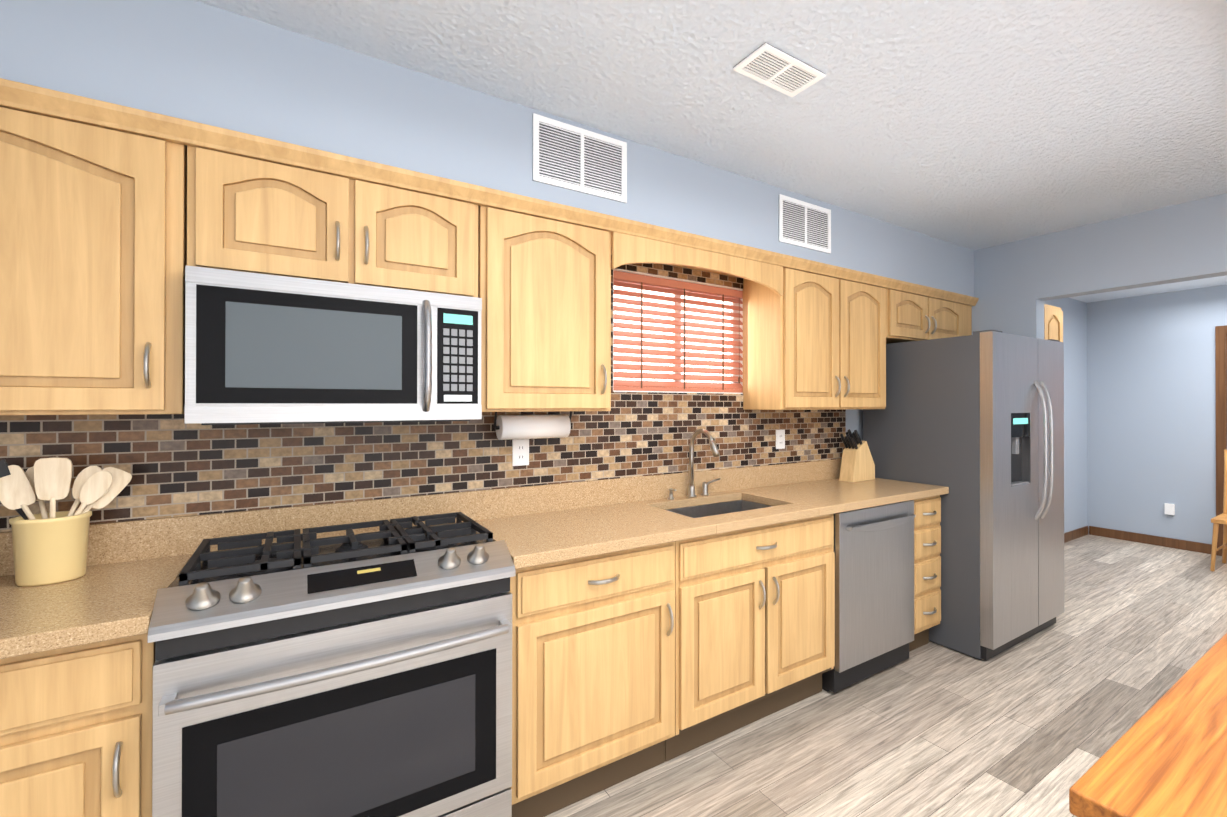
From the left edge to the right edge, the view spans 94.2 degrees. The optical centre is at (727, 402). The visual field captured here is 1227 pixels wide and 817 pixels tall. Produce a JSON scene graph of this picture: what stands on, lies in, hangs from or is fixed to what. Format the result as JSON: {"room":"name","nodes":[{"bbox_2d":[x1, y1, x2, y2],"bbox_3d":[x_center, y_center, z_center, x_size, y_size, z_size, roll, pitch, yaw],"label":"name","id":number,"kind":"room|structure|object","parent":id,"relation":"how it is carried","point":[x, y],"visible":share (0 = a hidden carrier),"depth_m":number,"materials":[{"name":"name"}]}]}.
{"room":"kitchen","nodes":[
{"label":"kitchen","id":0,"kind":"room"},
{"bbox_2d":[0,0,973,296],"bbox_3d":[-0.708,-0.931,2.382,6.100,0.389,0.334,0,0,-38],"label":"soffit","id":1,"kind":"structure","parent":0,"point":[194,60],"depth_m":1.80,"materials":[{"name":"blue paint"}]},
{"bbox_2d":[0,78,978,305],"bbox_3d":[-0.346,-0.744,2.434,5.459,0.054,0.051,0,0,-38],"label":"crown molding","id":2,"kind":"structure","parent":1,"relation":"attached to","point":[24,97],"depth_m":1.80,"materials":[{"name":"brown wood"}]},
{"bbox_2d":[533,113,626,202],"bbox_3d":[-0.585,-0.978,2.259,0.395,0.255,0.008,0,0,-38],"label":"return air vent","id":3,"kind":"object","parent":1,"relation":"attached to","point":[570,157],"visible":1,"depth_m":2.25,"materials":[{"name":"grey metal"}]},
{"bbox_2d":[611,232,782,296],"bbox_3d":[-0.195,-0.646,2.771,0.968,0.174,0.338,0,0,-38],"label":"window valance","id":4,"kind":"object","parent":1,"relation":"attached to","point":[628,249],"visible":0.92,"depth_m":2.58,"materials":[{"name":"brown wood"}]},
{"bbox_2d":[779,194,830,253],"bbox_3d":[0.427,-0.965,3.037,0.392,0.245,0.008,0,0,-38],"label":"return air vent","id":5,"kind":"object","parent":1,"relation":"attached to","point":[804,224],"visible":1,"depth_m":3.03,"materials":[{"name":"grey metal"}]},
{"bbox_2d":[195,0,1226,302],"bbox_3d":[2.556,-1.163,2.895,12.100,0.080,5.700,0,0,-38],"label":"ceiling","id":6,"kind":"structure","parent":0,"point":[975,124],"depth_m":2.00,"materials":[{"name":"white paint"}]},
{"bbox_2d":[733,42,825,96],"bbox_3d":[0.179,-1.122,1.898,0.275,0.008,0.165,0,0,-38],"label":"ceiling vent","id":7,"kind":"object","parent":6,"relation":"in","point":[771,66],"visible":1,"depth_m":1.89,"materials":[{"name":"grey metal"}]},
{"bbox_2d":[616,268,1087,532],"bbox_3d":[0.337,0.160,3.480,9.300,2.560,0.140,0,0,-38],"label":"wall","id":8,"kind":"structure","parent":0,"point":[1075,415],"depth_m":5.98,"materials":[{"name":"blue paint"}]},
{"bbox_2d":[0,107,186,414],"bbox_3d":[-1.928,-0.354,1.438,0.799,0.770,0.339,0,0,-38],"label":"upper cabinet","id":9,"kind":"object","parent":8,"relation":"attached to","point":[93,241],"visible":0.94,"depth_m":1.43,"materials":[{"name":"brown wood"}]},
{"bbox_2d":[187,146,477,297],"bbox_3d":[-1.289,-0.555,1.906,0.769,0.365,0.376,0,0,-38],"label":"upper cabinet","id":10,"kind":"object","parent":8,"relation":"attached to","point":[246,214],"visible":0.96,"depth_m":1.75,"materials":[{"name":"brown wood"}]},
{"bbox_2d":[184,265,481,424],"bbox_3d":[-1.270,-0.153,1.879,0.758,0.434,0.440,0,0,-38],"label":"over-the-range microwave","id":11,"kind":"object","parent":10,"relation":"attached to","point":[266,349],"visible":1,"depth_m":1.70,"materials":[{"name":"silver metal"}]},
{"bbox_2d":[0,255,845,531],"bbox_3d":[-1.120,-0.181,2.267,4.810,1.090,0.008,0,0,-38],"label":"tile backsplash","id":12,"kind":"structure","parent":8,"relation":"attached to","point":[173,465],"depth_m":2.13,"materials":[{"name":"tile"}]},
{"bbox_2d":[512,439,528,465],"bbox_3d":[-0.895,0.215,2.429,0.070,0.114,0.007,0,0,-38],"label":"electrical outlet plate","id":13,"kind":"object","parent":12,"relation":"attached to","point":[520,452],"visible":1,"depth_m":2.42,"materials":[{"name":"white plastic"}]},
{"bbox_2d":[776,430,784,448],"bbox_3d":[0.321,0.219,3.363,0.070,0.114,0.007,0,0,-38],"label":"electrical outlet plate","id":14,"kind":"object","parent":12,"relation":"attached to","point":[780,439],"visible":1,"depth_m":3.36,"materials":[{"name":"white plastic"}]},
{"bbox_2d":[478,205,610,411],"bbox_3d":[-0.774,-0.350,2.301,0.519,0.770,0.376,0,0,-38],"label":"upper cabinet","id":15,"kind":"object","parent":8,"relation":"attached to","point":[544,289],"visible":0.96,"depth_m":2.16,"materials":[{"name":"brown wood"}]},
{"bbox_2d":[494,411,571,439],"bbox_3d":[-0.815,0.093,2.361,0.324,0.115,0.100,0,0,-38],"label":"paper towel holder","id":16,"kind":"object","parent":15,"relation":"attached to","point":[507,427],"visible":0.9,"depth_m":2.32,"materials":[{"name":"white paper"}]},
{"bbox_2d":[613,268,742,393],"bbox_3d":[-0.252,-0.352,3.017,0.859,0.599,0.121,0,0,-38],"label":"window","id":17,"kind":"structure","parent":8,"relation":"in","point":[670,318],"depth_m":3.03,"materials":[{"name":"white"}]},
{"bbox_2d":[613,270,742,392],"bbox_3d":[-0.240,-0.352,3.002,0.836,0.584,0.069,0,0,-38],"label":"window blinds","id":18,"kind":"object","parent":17,"relation":"attached to","point":[641,282],"visible":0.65,"depth_m":2.97,"materials":[{"name":"red wood"}]},
{"bbox_2d":[743,268,885,409],"bbox_3d":[0.554,-0.346,3.322,0.889,0.770,0.376,0,0,-38],"label":"upper cabinet","id":19,"kind":"object","parent":8,"relation":"attached to","point":[811,341],"visible":0.98,"depth_m":3.12,"materials":[{"name":"brown wood"}]},
{"bbox_2d":[886,289,971,343],"bbox_3d":[1.315,-0.569,3.907,1.021,0.320,0.376,0,0,-38],"label":"upper cabinet","id":20,"kind":"object","parent":8,"relation":"attached to","point":[911,317],"visible":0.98,"depth_m":3.71,"materials":[{"name":"brown wood"}]},
{"bbox_2d":[1064,526,1089,542],"bbox_3d":[2.854,1.400,5.306,2.875,0.095,0.022,0,0,-38],"label":"baseboard","id":21,"kind":"structure","parent":8,"relation":"attached to","point":[1074,534],"depth_m":5.98,"materials":[{"name":"brown wood"}]},
{"bbox_2d":[545,534,1226,816],"bbox_3d":[2.556,1.467,2.884,12.100,0.060,5.700,0,0,-38],"label":"floor","id":22,"kind":"structure","parent":0,"point":[1040,723],"depth_m":2.51,"materials":[{"name":"grey wood"}]},
{"bbox_2d":[0,633,154,816],"bbox_3d":[-1.844,0.976,1.299,0.809,0.908,0.654,0,0,-38],"label":"base cabinet","id":23,"kind":"object","parent":22,"relation":"on","point":[76,722],"visible":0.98,"depth_m":1.21,"materials":[{"name":"brown wood"}]},
{"bbox_2d":[0,459,948,658],"bbox_3d":[-0.870,0.443,2.029,4.920,0.160,0.686,0,0,-38],"label":"countertop","id":24,"kind":"structure","parent":23,"relation":"on","point":[133,567],"depth_m":2.06,"materials":[{"name":"stone"}]},
{"bbox_2d":[0,457,131,586],"bbox_3d":[-1.842,0.314,1.515,0.312,0.333,0.144,0,0,-38],"label":"utensil crock","id":25,"kind":"object","parent":24,"relation":"on","point":[50,546],"visible":1,"depth_m":1.50,"materials":[{"name":"beige ceramic"}]},
{"bbox_2d":[668,429,719,499],"bbox_3d":[-0.110,0.308,2.829,0.314,0.356,0.260,0,0,-38],"label":"gooseneck faucet","id":26,"kind":"object","parent":24,"relation":"on","point":[715,452],"visible":1,"depth_m":2.89,"materials":[{"name":"silver metal"}]},
{"bbox_2d":[667,500,772,517],"bbox_3d":[-0.029,0.624,2.698,0.604,0.194,0.424,0,0,-38],"label":"undermount sink","id":27,"kind":"object","parent":24,"relation":"in","point":[715,509],"visible":0.02,"depth_m":2.93,"materials":[{"name":"metal"}]},
{"bbox_2d":[839,429,874,481],"bbox_3d":[0.822,0.327,3.549,0.224,0.323,0.110,0,0,-38],"label":"knife block","id":28,"kind":"object","parent":24,"relation":"on","point":[857,463],"visible":1,"depth_m":3.50,"materials":[{"name":"brown wood"}]},
{"bbox_2d":[147,512,515,816],"bbox_3d":[-1.158,0.924,1.729,0.800,1.014,0.750,0,0,-38],"label":"gas range","id":29,"kind":"object","parent":22,"relation":"on","point":[306,673],"visible":1,"depth_m":1.49,"materials":[{"name":"silver metal"}]},
{"bbox_2d":[509,541,674,816],"bbox_3d":[-0.626,0.980,2.210,0.629,0.908,0.691,0,0,-38],"label":"base cabinet","id":30,"kind":"object","parent":22,"relation":"on","point":[593,674],"visible":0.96,"depth_m":1.95,"materials":[{"name":"brown wood"}]},
{"bbox_2d":[665,514,834,761],"bbox_3d":[-0.015,0.982,2.680,0.908,0.908,0.691,0,0,-38],"label":"base cabinet","id":31,"kind":"object","parent":22,"relation":"on","point":[754,624],"visible":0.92,"depth_m":2.40,"materials":[{"name":"brown wood"}]},
{"bbox_2d":[822,500,915,692],"bbox_3d":[0.606,0.984,3.130,0.619,0.908,0.677,0,0,-38],"label":"dishwasher","id":32,"kind":"object","parent":22,"relation":"on","point":[874,587],"visible":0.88,"depth_m":2.86,"materials":[{"name":"grey metal"}]},
{"bbox_2d":[909,495,940,651],"bbox_3d":[0.959,0.985,3.430,0.299,0.908,0.689,0,0,-38],"label":"base cabinet","id":33,"kind":"object","parent":22,"relation":"on","point":[927,566],"visible":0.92,"depth_m":3.18,"materials":[{"name":"brown wood"}]},
{"bbox_2d":[863,330,1063,660],"bbox_3d":[1.564,0.519,3.655,0.910,1.842,0.955,0,0,-38],"label":"refrigerator","id":34,"kind":"object","parent":22,"relation":"on","point":[974,422],"visible":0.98,"depth_m":3.27,"materials":[{"name":"grey metal"}]},
{"bbox_2d":[1044,304,1062,341],"bbox_3d":[2.186,0.348,4.396,0.700,2.190,0.656,0,0,-38],"label":"pantry cabinet","id":35,"kind":"object","parent":22,"relation":"on","point":[1053,322],"visible":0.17,"depth_m":4.27,"materials":[{"name":"brown wood"}]},
{"bbox_2d":[1069,633,1226,816],"bbox_3d":[1.624,1.027,1.066,1.895,0.804,1.050,0,0,-38],"label":"table","id":36,"kind":"object","parent":22,"relation":"on","point":[1165,755],"visible":1,"depth_m":0.97,"materials":[{"name":"orange wood"}]},
{"bbox_2d":[1210,449,1226,570],"bbox_3d":[4.498,0.935,4.794,0.535,1.020,0.453,0,0,-38],"label":"dining chair","id":37,"kind":"object","parent":22,"relation":"on","point":[1216,521],"visible":1,"depth_m":4.90,"materials":[{"name":"brown wood"}]},
{"bbox_2d":[972,193,1226,338],"bbox_3d":[2.936,0.156,2.740,0.120,2.560,4.200,0,0,-38],"label":"wall","id":38,"kind":"structure","parent":0,"point":[1018,283],"depth_m":3.48,"materials":[{"name":"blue paint"}]},
{"bbox_2d":[1087,285,1226,543],"bbox_3d":[5.315,0.164,4.567,0.120,2.560,4.200,0,0,-38],"label":"wall","id":39,"kind":"structure","parent":0,"point":[1151,422],"depth_m":5.71,"materials":[{"name":"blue paint"}]},
{"bbox_2d":[1090,526,1211,553],"bbox_3d":[4.321,1.401,5.739,0.021,0.095,1.065,0,0,-38],"label":"baseboard","id":40,"kind":"structure","parent":39,"relation":"attached to","point":[1148,539],"depth_m":5.71,"materials":[{"name":"brown wood"}]},
{"bbox_2d":[1164,503,1174,514],"bbox_3d":[4.426,1.063,5.596,0.029,0.110,0.080,0,0,-38],"label":"electrical outlet","id":41,"kind":"object","parent":39,"relation":"attached to","point":[1169,509],"visible":0.94,"depth_m":5.59,"materials":[{"name":"white plastic"}]},
{"bbox_2d":[1215,325,1226,555],"bbox_3d":[5.007,0.358,4.967,0.156,2.175,1.000,0,0,-38],"label":"door frame","id":42,"kind":"structure","parent":39,"relation":"attached to","point":[1221,376],"depth_m":5.29,"materials":[{"name":"brown wood"}]}
]}

